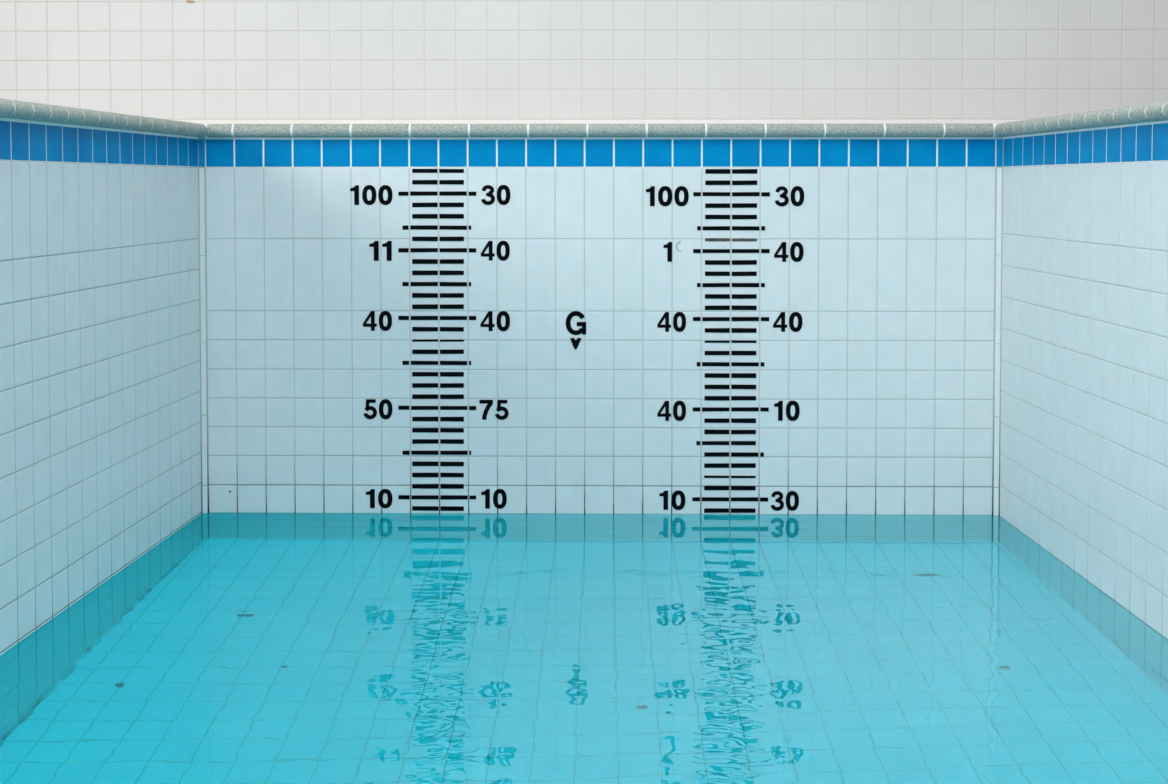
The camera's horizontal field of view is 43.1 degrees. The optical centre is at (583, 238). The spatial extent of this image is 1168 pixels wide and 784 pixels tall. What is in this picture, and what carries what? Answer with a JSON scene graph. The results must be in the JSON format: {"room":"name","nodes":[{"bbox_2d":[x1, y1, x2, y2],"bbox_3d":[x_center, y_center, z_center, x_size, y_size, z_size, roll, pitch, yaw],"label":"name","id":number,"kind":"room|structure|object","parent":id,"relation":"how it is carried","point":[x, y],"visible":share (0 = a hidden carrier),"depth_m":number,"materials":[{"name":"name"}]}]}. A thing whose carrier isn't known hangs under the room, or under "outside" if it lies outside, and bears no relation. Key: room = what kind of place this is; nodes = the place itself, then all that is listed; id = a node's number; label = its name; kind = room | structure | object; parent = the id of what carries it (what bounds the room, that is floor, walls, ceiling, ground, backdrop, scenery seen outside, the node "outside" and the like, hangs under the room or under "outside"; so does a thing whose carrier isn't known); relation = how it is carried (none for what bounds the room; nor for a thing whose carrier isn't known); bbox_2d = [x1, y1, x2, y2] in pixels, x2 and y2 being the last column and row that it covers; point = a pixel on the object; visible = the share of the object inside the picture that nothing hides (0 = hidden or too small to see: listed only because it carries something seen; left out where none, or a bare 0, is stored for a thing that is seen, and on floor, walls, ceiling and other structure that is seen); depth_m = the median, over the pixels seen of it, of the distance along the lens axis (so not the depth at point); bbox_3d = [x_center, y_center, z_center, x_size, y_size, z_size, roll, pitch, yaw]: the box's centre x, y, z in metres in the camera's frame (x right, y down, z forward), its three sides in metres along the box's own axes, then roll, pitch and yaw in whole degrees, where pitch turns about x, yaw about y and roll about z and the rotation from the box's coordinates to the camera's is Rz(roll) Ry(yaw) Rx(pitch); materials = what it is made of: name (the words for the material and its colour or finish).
{"room":"swimming pool","nodes":[
{"label":"swimming pool","id":0,"kind":"room"},
{"bbox_2d":[0,160,200,654],"bbox_3d":[-2.299,1.543,3.434,0.152,3.509,8.452,0,2,3],"label":"wall","id":1,"kind":"structure","parent":0,"point":[100,424],"depth_m":6.18,"materials":[{"name":"white tile"}]},
{"bbox_2d":[0,118,197,166],"bbox_3d":[-2.299,-0.288,3.367,0.152,0.158,8.452,0,2,3],"label":"trim","id":2,"kind":"structure","parent":1,"relation":"on","point":[20,140],"depth_m":6.17,"materials":[{"name":"blue tile"}]},
{"bbox_2d":[11,103,197,133],"bbox_3d":[-2.339,-0.402,3.467,0.342,0.064,8.303,0,2,3],"label":"trim","id":3,"kind":"structure","parent":1,"relation":"attached to","point":[30,103],"depth_m":5.99,"materials":[{"name":"white tile"}]},
{"bbox_2d":[0,98,14,117],"bbox_3d":[-2.235,-0.468,5.266,0.364,0.068,0.148,0,2,-2],"label":"coping stone","id":4,"kind":"object","parent":3,"relation":"on","point":[7,108],"visible":1,"depth_m":5.29,"materials":[{"name":"grey stone"}]},
{"bbox_2d":[6,99,33,118],"bbox_3d":[-2.225,-0.474,5.425,0.364,0.068,0.148,0,2,-2],"label":"coping stone","id":5,"kind":"object","parent":3,"relation":"on","point":[24,110],"visible":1,"depth_m":5.42,"materials":[{"name":"grey stone"}]},
{"bbox_2d":[21,102,51,120],"bbox_3d":[-2.216,-0.480,5.584,0.364,0.068,0.148,0,2,-2],"label":"coping stone","id":6,"kind":"object","parent":3,"relation":"on","point":[43,112],"visible":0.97,"depth_m":5.58,"materials":[{"name":"grey stone"}]},
{"bbox_2d":[40,104,68,122],"bbox_3d":[-2.207,-0.486,5.742,0.364,0.068,0.148,0,2,-2],"label":"coping stone","id":7,"kind":"object","parent":3,"relation":"on","point":[60,114],"visible":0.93,"depth_m":5.74,"materials":[{"name":"grey stone"}]},
{"bbox_2d":[60,106,84,124],"bbox_3d":[-2.197,-0.491,5.901,0.364,0.068,0.148,0,2,-2],"label":"coping stone","id":8,"kind":"object","parent":3,"relation":"on","point":[76,115],"visible":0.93,"depth_m":5.90,"materials":[{"name":"grey stone"}]},
{"bbox_2d":[77,108,99,125],"bbox_3d":[-2.188,-0.497,6.059,0.364,0.068,0.148,0,2,-2],"label":"coping stone","id":9,"kind":"object","parent":3,"relation":"on","point":[92,117],"visible":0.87,"depth_m":6.06,"materials":[{"name":"grey stone"}]},
{"bbox_2d":[90,110,113,127],"bbox_3d":[-2.179,-0.503,6.218,0.364,0.068,0.148,0,2,-2],"label":"coping stone","id":10,"kind":"object","parent":3,"relation":"on","point":[106,118],"visible":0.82,"depth_m":6.22,"materials":[{"name":"beige stone"}]},
{"bbox_2d":[107,112,127,128],"bbox_3d":[-2.169,-0.509,6.377,0.364,0.068,0.148,0,2,-2],"label":"coping stone","id":11,"kind":"object","parent":3,"relation":"on","point":[121,120],"visible":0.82,"depth_m":6.38,"materials":[{"name":"beige stone"}]},
{"bbox_2d":[121,114,140,129],"bbox_3d":[-2.160,-0.515,6.535,0.364,0.068,0.148,0,2,-2],"label":"coping stone","id":12,"kind":"object","parent":3,"relation":"on","point":[134,122],"visible":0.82,"depth_m":6.53,"materials":[{"name":"beige stone"}]},
{"bbox_2d":[131,115,152,131],"bbox_3d":[-2.151,-0.521,6.694,0.364,0.068,0.148,0,2,-2],"label":"coping stone","id":13,"kind":"object","parent":3,"relation":"on","point":[146,122],"visible":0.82,"depth_m":6.69,"materials":[{"name":"beige stone"}]},
{"bbox_2d":[146,117,164,132],"bbox_3d":[-2.141,-0.527,6.853,0.364,0.068,0.148,0,2,-2],"label":"coping stone","id":14,"kind":"object","parent":3,"relation":"on","point":[159,125],"visible":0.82,"depth_m":6.85,"materials":[{"name":"beige stone"}]},
{"bbox_2d":[160,119,175,133],"bbox_3d":[-2.132,-0.532,7.011,0.364,0.068,0.148,0,2,-2],"label":"coping stone","id":15,"kind":"object","parent":3,"relation":"on","point":[170,126],"visible":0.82,"depth_m":7.01,"materials":[{"name":"beige stone"}]},
{"bbox_2d":[171,120,186,134],"bbox_3d":[-2.123,-0.538,7.170,0.364,0.068,0.148,0,2,-2],"label":"coping stone","id":16,"kind":"object","parent":3,"relation":"on","point":[181,129],"visible":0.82,"depth_m":7.17,"materials":[{"name":"grey stone"}]},
{"bbox_2d":[181,121,197,135],"bbox_3d":[-2.113,-0.544,7.328,0.364,0.068,0.148,0,2,-2],"label":"coping stone","id":17,"kind":"object","parent":3,"relation":"on","point":[192,129],"visible":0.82,"depth_m":7.33,"materials":[{"name":"grey stone"}]},
{"bbox_2d":[191,123,206,136],"bbox_3d":[-2.104,-0.550,7.487,0.364,0.068,0.148,0,2,-2],"label":"coping stone","id":18,"kind":"object","parent":3,"relation":"on","point":[202,130],"visible":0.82,"depth_m":7.48,"materials":[{"name":"grey stone"}]},
{"bbox_2d":[0,513,1167,783],"bbox_3d":[-0.009,1.601,3.461,4.932,0.051,8.535,0,2,1],"label":"water","id":19,"kind":"object","parent":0,"point":[239,648],"visible":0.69,"depth_m":5.33,"materials":[{"name":"blue liquid"}]},
{"bbox_2d":[0,0,1167,119],"bbox_3d":[0.263,-1.727,8.543,10.300,2.626,0.227,0,2,1],"label":"wall","id":20,"kind":"structure","parent":0,"point":[161,59],"depth_m":8.46,"materials":[{"name":"beige tile"}]},
{"bbox_2d":[175,120,1021,123],"bbox_3d":[0.261,-0.646,8.464,10.300,0.064,0.015,0,2,1],"label":"baseboard","id":21,"kind":"structure","parent":20,"relation":"attached to","point":[191,121],"depth_m":8.46,"materials":[{"name":"white tile"}]},
{"bbox_2d":[205,167,995,514],"bbox_3d":[0.079,1.350,7.721,4.110,3.438,0.152,0,2,1],"label":"wall","id":22,"kind":"structure","parent":0,"point":[888,369],"depth_m":7.61,"materials":[{"name":"white tile"}]},
{"bbox_2d":[198,137,208,513],"bbox_3d":[-1.980,1.273,7.675,0.042,3.596,0.055,-2,3,-44],"label":"trim","id":23,"kind":"structure","parent":22,"relation":"attached to","point":[201,140],"depth_m":7.62,"materials":[{"name":"white tile"}]},
{"bbox_2d":[350,185,391,204],"bbox_3d":[-1.092,-0.224,7.601,0.217,0.102,0.002,0,2,1],"label":"depth number","id":24,"kind":"object","parent":22,"relation":"attached to","point":[355,188],"visible":1,"depth_m":7.60,"materials":[{"name":"black paint"}]},
{"bbox_2d":[363,311,391,330],"bbox_3d":[-1.064,0.424,7.625,0.150,0.103,0.002,0,2,1],"label":"depth number","id":25,"kind":"object","parent":22,"relation":"attached to","point":[372,325],"visible":1,"depth_m":7.62,"materials":[{"name":"black paint"}]},
{"bbox_2d":[364,399,391,418],"bbox_3d":[-1.064,0.881,7.642,0.150,0.105,0.002,0,2,1],"label":"depth number","id":26,"kind":"object","parent":22,"relation":"attached to","point":[384,401],"visible":1,"depth_m":7.64,"materials":[{"name":"black paint"}]},
{"bbox_2d":[366,489,391,507],"bbox_3d":[-1.060,1.345,7.659,0.138,0.101,0.002,0,2,1],"label":"depth number","id":27,"kind":"object","parent":22,"relation":"attached to","point":[371,492],"visible":1,"depth_m":7.66,"materials":[{"name":"black paint"}]},
{"bbox_2d":[369,241,391,260],"bbox_3d":[-1.047,0.063,7.612,0.115,0.103,0.002,0,2,1],"label":"depth number","id":28,"kind":"object","parent":22,"relation":"attached to","point":[388,244],"visible":1,"depth_m":7.61,"materials":[{"name":"black paint"}]},
{"bbox_2d":[398,169,475,510],"bbox_3d":[-0.756,0.525,7.625,0.407,1.768,0.002,0,2,1],"label":"scale","id":29,"kind":"object","parent":22,"relation":"attached to","point":[429,182],"visible":1,"depth_m":7.62,"materials":[{"name":"black paint"}]},
{"bbox_2d":[481,489,506,508],"bbox_3d":[-0.465,1.345,7.651,0.132,0.103,0.002,0,2,1],"label":"depth number","id":30,"kind":"object","parent":22,"relation":"attached to","point":[486,492],"visible":1,"depth_m":7.65,"materials":[{"name":"black paint"}]},
{"bbox_2d":[479,400,508,419],"bbox_3d":[-0.464,0.883,7.634,0.151,0.105,0.002,0,2,1],"label":"depth number","id":31,"kind":"object","parent":22,"relation":"attached to","point":[489,403],"visible":1,"depth_m":7.63,"materials":[{"name":"black paint"}]},
{"bbox_2d":[480,311,509,330],"bbox_3d":[-0.457,0.425,7.617,0.152,0.104,0.002,0,2,1],"label":"depth number","id":32,"kind":"object","parent":22,"relation":"attached to","point":[490,325],"visible":1,"depth_m":7.62,"materials":[{"name":"black paint"}]},
{"bbox_2d":[481,185,509,204],"bbox_3d":[-0.453,-0.224,7.593,0.150,0.104,0.002,0,2,1],"label":"depth number","id":33,"kind":"object","parent":22,"relation":"attached to","point":[506,188],"visible":1,"depth_m":7.59,"materials":[{"name":"black paint"}]},
{"bbox_2d":[481,241,509,260],"bbox_3d":[-0.456,0.062,7.603,0.149,0.103,0.002,0,2,1],"label":"depth number","id":34,"kind":"object","parent":22,"relation":"attached to","point":[489,244],"visible":1,"depth_m":7.60,"materials":[{"name":"black paint"}]},
{"bbox_2d":[566,311,585,349],"bbox_3d":[-0.042,0.472,7.613,0.106,0.199,0.002,0,2,1],"label":"marker","id":35,"kind":"object","parent":22,"relation":"attached to","point":[575,343],"visible":1,"depth_m":7.61,"materials":[{"name":"black paint"}]},
{"bbox_2d":[205,137,995,166],"bbox_3d":[0.079,-0.447,7.654,4.110,0.158,0.152,0,2,1],"label":"trim","id":36,"kind":"structure","parent":22,"relation":"on","point":[219,151],"depth_m":7.58,"materials":[{"name":"blue tile"}]},
{"bbox_2d":[203,124,997,136],"bbox_3d":[0.080,-0.558,7.697,4.095,0.064,0.344,0,2,1],"label":"trim","id":37,"kind":"structure","parent":22,"relation":"attached to","point":[994,125],"depth_m":7.53,"materials":[{"name":"white tile"}]},
{"bbox_2d":[206,124,231,136],"bbox_3d":[-1.861,-0.559,7.725,0.128,0.068,0.351,0,2,1],"label":"coping stone","id":38,"kind":"object","parent":37,"relation":"on","point":[213,130],"visible":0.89,"depth_m":7.55,"materials":[{"name":"grey stone"}]},
{"bbox_2d":[233,124,290,136],"bbox_3d":[-1.641,-0.559,7.722,0.291,0.068,0.351,0,2,1],"label":"coping stone","id":39,"kind":"object","parent":37,"relation":"on","point":[239,130],"visible":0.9,"depth_m":7.55,"materials":[{"name":"grey stone"}]},
{"bbox_2d":[292,124,349,136],"bbox_3d":[-1.339,-0.558,7.717,0.291,0.068,0.351,0,2,1],"label":"coping stone","id":40,"kind":"object","parent":37,"relation":"on","point":[298,130],"visible":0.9,"depth_m":7.55,"materials":[{"name":"grey stone"}]},
{"bbox_2d":[351,124,408,136],"bbox_3d":[-1.037,-0.558,7.713,0.292,0.068,0.351,0,2,1],"label":"coping stone","id":41,"kind":"object","parent":37,"relation":"on","point":[357,130],"visible":0.9,"depth_m":7.54,"materials":[{"name":"grey stone"}]},
{"bbox_2d":[411,124,467,136],"bbox_3d":[-0.735,-0.558,7.709,0.292,0.068,0.351,0,2,1],"label":"coping stone","id":42,"kind":"object","parent":37,"relation":"on","point":[417,130],"visible":0.9,"depth_m":7.54,"materials":[{"name":"grey stone"}]},
{"bbox_2d":[470,124,526,136],"bbox_3d":[-0.433,-0.558,7.705,0.292,0.068,0.351,0,2,1],"label":"coping stone","id":43,"kind":"object","parent":37,"relation":"on","point":[476,130],"visible":0.9,"depth_m":7.53,"materials":[{"name":"grey stone"}]},
{"bbox_2d":[529,124,585,136],"bbox_3d":[-0.132,-0.558,7.701,0.292,0.068,0.351,0,2,1],"label":"coping stone","id":44,"kind":"object","parent":37,"relation":"on","point":[535,130],"visible":0.9,"depth_m":7.53,"materials":[{"name":"grey stone"}]},
{"bbox_2d":[588,124,645,136],"bbox_3d":[0.170,-0.558,7.697,0.292,0.068,0.351,0,2,1],"label":"coping stone","id":45,"kind":"object","parent":37,"relation":"on","point":[594,130],"visible":0.94,"depth_m":7.53,"materials":[{"name":"grey stone"}]},
{"bbox_2d":[648,124,704,136],"bbox_3d":[0.472,-0.558,7.693,0.291,0.068,0.351,0,2,1],"label":"coping stone","id":46,"kind":"object","parent":37,"relation":"on","point":[654,130],"visible":0.9,"depth_m":7.52,"materials":[{"name":"grey stone"}]},
{"bbox_2d":[707,124,764,136],"bbox_3d":[0.774,-0.557,7.688,0.291,0.068,0.351,0,2,1],"label":"coping stone","id":47,"kind":"object","parent":37,"relation":"on","point":[713,130],"visible":0.9,"depth_m":7.52,"materials":[{"name":"grey stone"}]},
{"bbox_2d":[766,124,823,136],"bbox_3d":[1.076,-0.557,7.684,0.292,0.068,0.351,0,2,1],"label":"coping stone","id":48,"kind":"object","parent":37,"relation":"on","point":[773,130],"visible":0.9,"depth_m":7.51,"materials":[{"name":"grey stone"}]},
{"bbox_2d":[825,124,883,136],"bbox_3d":[1.378,-0.557,7.680,0.291,0.068,0.351,0,2,1],"label":"coping stone","id":49,"kind":"object","parent":37,"relation":"on","point":[832,130],"visible":0.9,"depth_m":7.51,"materials":[{"name":"grey stone"}]},
{"bbox_2d":[885,124,943,136],"bbox_3d":[1.680,-0.557,7.676,0.292,0.068,0.351,0,2,1],"label":"coping stone","id":50,"kind":"object","parent":37,"relation":"on","point":[892,130],"visible":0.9,"depth_m":7.50,"materials":[{"name":"grey stone"}]},
{"bbox_2d":[944,124,993,136],"bbox_3d":[1.957,-0.557,7.672,0.242,0.068,0.351,0,2,1],"label":"coping stone","id":51,"kind":"object","parent":37,"relation":"on","point":[952,130],"visible":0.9,"depth_m":7.50,"materials":[{"name":"grey stone"}]},
{"bbox_2d":[646,186,688,205],"bbox_3d":[0.426,-0.217,7.581,0.220,0.104,0.002,0,2,1],"label":"depth number","id":52,"kind":"object","parent":22,"relation":"attached to","point":[651,189],"visible":1,"depth_m":7.58,"materials":[{"name":"black paint"}]},
{"bbox_2d":[657,312,685,331],"bbox_3d":[0.450,0.428,7.604,0.147,0.103,0.002,0,2,1],"label":"depth number","id":53,"kind":"object","parent":22,"relation":"attached to","point":[665,316],"visible":1,"depth_m":7.60,"materials":[{"name":"black paint"}]},
{"bbox_2d":[657,401,685,420],"bbox_3d":[0.452,0.886,7.621,0.148,0.105,0.002,0,2,1],"label":"depth number","id":54,"kind":"object","parent":22,"relation":"attached to","point":[666,415],"visible":1,"depth_m":7.62,"materials":[{"name":"black paint"}]},
{"bbox_2d":[659,490,684,509],"bbox_3d":[0.456,1.350,7.638,0.134,0.102,0.002,0,2,1],"label":"depth number","id":55,"kind":"object","parent":22,"relation":"attached to","point":[664,494],"visible":1,"depth_m":7.64,"materials":[{"name":"black paint"}]},
{"bbox_2d":[663,241,680,261],"bbox_3d":[0.454,0.065,7.591,0.092,0.108,0.002,0,2,1],"label":"depth number","id":56,"kind":"object","parent":22,"relation":"attached to","point":[668,245],"visible":1,"depth_m":7.59,"materials":[{"name":"black paint"}]},
{"bbox_2d":[692,169,769,512],"bbox_3d":[0.755,0.530,7.604,0.392,1.773,0.002,0,2,1],"label":"scale","id":57,"kind":"object","parent":22,"relation":"attached to","point":[707,171],"visible":1,"depth_m":7.60,"materials":[{"name":"black paint"}]},
{"bbox_2d":[771,491,798,510],"bbox_3d":[1.035,1.352,7.630,0.146,0.104,0.002,0,2,1],"label":"depth number","id":58,"kind":"object","parent":22,"relation":"attached to","point":[796,497],"visible":1,"depth_m":7.63,"materials":[{"name":"black paint"}]},
{"bbox_2d":[774,401,799,420],"bbox_3d":[1.044,0.885,7.613,0.131,0.105,0.002,0,2,1],"label":"depth number","id":59,"kind":"object","parent":22,"relation":"attached to","point":[779,404],"visible":1,"depth_m":7.61,"materials":[{"name":"black paint"}]},
{"bbox_2d":[773,312,801,331],"bbox_3d":[1.046,0.427,7.596,0.150,0.103,0.002,0,2,1],"label":"depth number","id":60,"kind":"object","parent":22,"relation":"attached to","point":[782,326],"visible":1,"depth_m":7.59,"materials":[{"name":"black paint"}]},
{"bbox_2d":[774,242,803,261],"bbox_3d":[1.049,0.068,7.583,0.150,0.103,0.002,0,2,1],"label":"depth number","id":61,"kind":"object","parent":22,"relation":"attached to","point":[782,246],"visible":1,"depth_m":7.58,"materials":[{"name":"black paint"}]},
{"bbox_2d":[775,186,803,205],"bbox_3d":[1.051,-0.217,7.572,0.150,0.104,0.002,0,2,1],"label":"depth number","id":62,"kind":"object","parent":22,"relation":"attached to","point":[796,188],"visible":1,"depth_m":7.57,"materials":[{"name":"black paint"}]},
{"bbox_2d":[992,136,1003,515],"bbox_3d":[2.136,1.275,7.618,0.055,3.596,0.042,-2,3,-44],"label":"trim","id":63,"kind":"structure","parent":22,"relation":"attached to","point":[999,140],"depth_m":7.57,"materials":[{"name":"white tile"}]},
{"bbox_2d":[1000,161,1167,639],"bbox_3d":[2.309,1.572,3.350,0.152,3.559,8.494,0,2,-1],"label":"wall","id":64,"kind":"structure","parent":0,"point":[1084,439],"depth_m":6.31,"materials":[{"name":"white tile"}]},
{"bbox_2d":[1003,104,1164,134],"bbox_3d":[2.353,-0.399,3.402,0.343,0.064,8.299,0,2,-1],"label":"trim","id":65,"kind":"structure","parent":64,"relation":"attached to","point":[1164,104],"depth_m":6.09,"materials":[{"name":"white tile"}]},
{"bbox_2d":[995,122,1008,136],"bbox_3d":[2.256,-0.548,7.428,0.356,0.068,0.162,0,2,1],"label":"coping stone","id":66,"kind":"object","parent":65,"relation":"on","point":[999,131],"visible":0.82,"depth_m":7.43,"materials":[{"name":"grey stone"}]},
{"bbox_2d":[1003,121,1019,135],"bbox_3d":[2.260,-0.542,7.269,0.356,0.068,0.162,0,2,1],"label":"coping stone","id":67,"kind":"object","parent":65,"relation":"on","point":[1008,127],"visible":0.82,"depth_m":7.27,"materials":[{"name":"grey stone"}]},
{"bbox_2d":[1013,119,1030,134],"bbox_3d":[2.264,-0.536,7.110,0.356,0.068,0.162,0,2,1],"label":"coping stone","id":68,"kind":"object","parent":65,"relation":"on","point":[1018,127],"visible":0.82,"depth_m":7.11,"materials":[{"name":"beige stone"}]},
{"bbox_2d":[1024,118,1044,133],"bbox_3d":[2.268,-0.530,6.951,0.356,0.068,0.162,0,2,1],"label":"coping stone","id":69,"kind":"object","parent":65,"relation":"on","point":[1029,126],"visible":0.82,"depth_m":6.95,"materials":[{"name":"beige stone"}]},
{"bbox_2d":[1035,117,1054,131],"bbox_3d":[2.271,-0.524,6.793,0.356,0.068,0.162,0,2,1],"label":"coping stone","id":70,"kind":"object","parent":65,"relation":"on","point":[1040,125],"visible":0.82,"depth_m":6.79,"materials":[{"name":"beige stone"}]},
{"bbox_2d":[1046,115,1063,130],"bbox_3d":[2.275,-0.518,6.634,0.356,0.068,0.162,0,2,1],"label":"coping stone","id":71,"kind":"object","parent":65,"relation":"on","point":[1052,122],"visible":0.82,"depth_m":6.64,"materials":[{"name":"beige stone"}]},
{"bbox_2d":[1059,113,1082,129],"bbox_3d":[2.279,-0.513,6.475,0.356,0.068,0.162,0,2,1],"label":"coping stone","id":72,"kind":"object","parent":65,"relation":"on","point":[1065,120],"visible":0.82,"depth_m":6.48,"materials":[{"name":"beige stone"}]},
{"bbox_2d":[1071,111,1092,128],"bbox_3d":[2.283,-0.507,6.316,0.356,0.068,0.162,0,2,1],"label":"coping stone","id":73,"kind":"object","parent":65,"relation":"on","point":[1077,120],"visible":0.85,"depth_m":6.32,"materials":[{"name":"beige stone"}]},
{"bbox_2d":[1085,109,1105,126],"bbox_3d":[2.287,-0.501,6.157,0.356,0.068,0.162,0,2,1],"label":"coping stone","id":74,"kind":"object","parent":65,"relation":"on","point":[1091,118],"visible":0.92,"depth_m":6.16,"materials":[{"name":"grey stone"}]},
{"bbox_2d":[1099,107,1121,125],"bbox_3d":[2.291,-0.495,5.998,0.356,0.068,0.162,0,2,1],"label":"coping stone","id":75,"kind":"object","parent":65,"relation":"on","point":[1105,116],"visible":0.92,"depth_m":6.00,"materials":[{"name":"grey stone"}]},
{"bbox_2d":[1113,105,1140,123],"bbox_3d":[2.295,-0.489,5.840,0.356,0.068,0.162,0,2,1],"label":"coping stone","id":76,"kind":"object","parent":65,"relation":"on","point":[1120,115],"visible":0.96,"depth_m":5.84,"materials":[{"name":"grey stone"}]},
{"bbox_2d":[1129,103,1153,121],"bbox_3d":[2.298,-0.483,5.681,0.356,0.068,0.162,0,2,1],"label":"coping stone","id":77,"kind":"object","parent":65,"relation":"on","point":[1137,112],"visible":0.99,"depth_m":5.68,"materials":[{"name":"grey stone"}]},
{"bbox_2d":[1145,101,1167,120],"bbox_3d":[2.302,-0.477,5.522,0.356,0.068,0.162,0,2,1],"label":"coping stone","id":78,"kind":"object","parent":65,"relation":"on","point":[1153,111],"visible":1,"depth_m":5.53,"materials":[{"name":"grey stone"}]},
{"bbox_2d":[1163,102,1167,117],"bbox_3d":[2.306,-0.472,5.363,0.356,0.068,0.162,0,2,1],"label":"coping stone","id":79,"kind":"object","parent":65,"relation":"on","point":[1165,107],"visible":1,"depth_m":5.43,"materials":[{"name":"grey stone"}]},
{"bbox_2d":[1003,120,1167,166],"bbox_3d":[2.309,-0.285,3.282,0.152,0.158,8.493,0,2,-1],"label":"trim","id":80,"kind":"structure","parent":64,"relation":"on","point":[1143,141],"depth_m":6.30,"materials":[{"name":"blue tile"}]}
]}

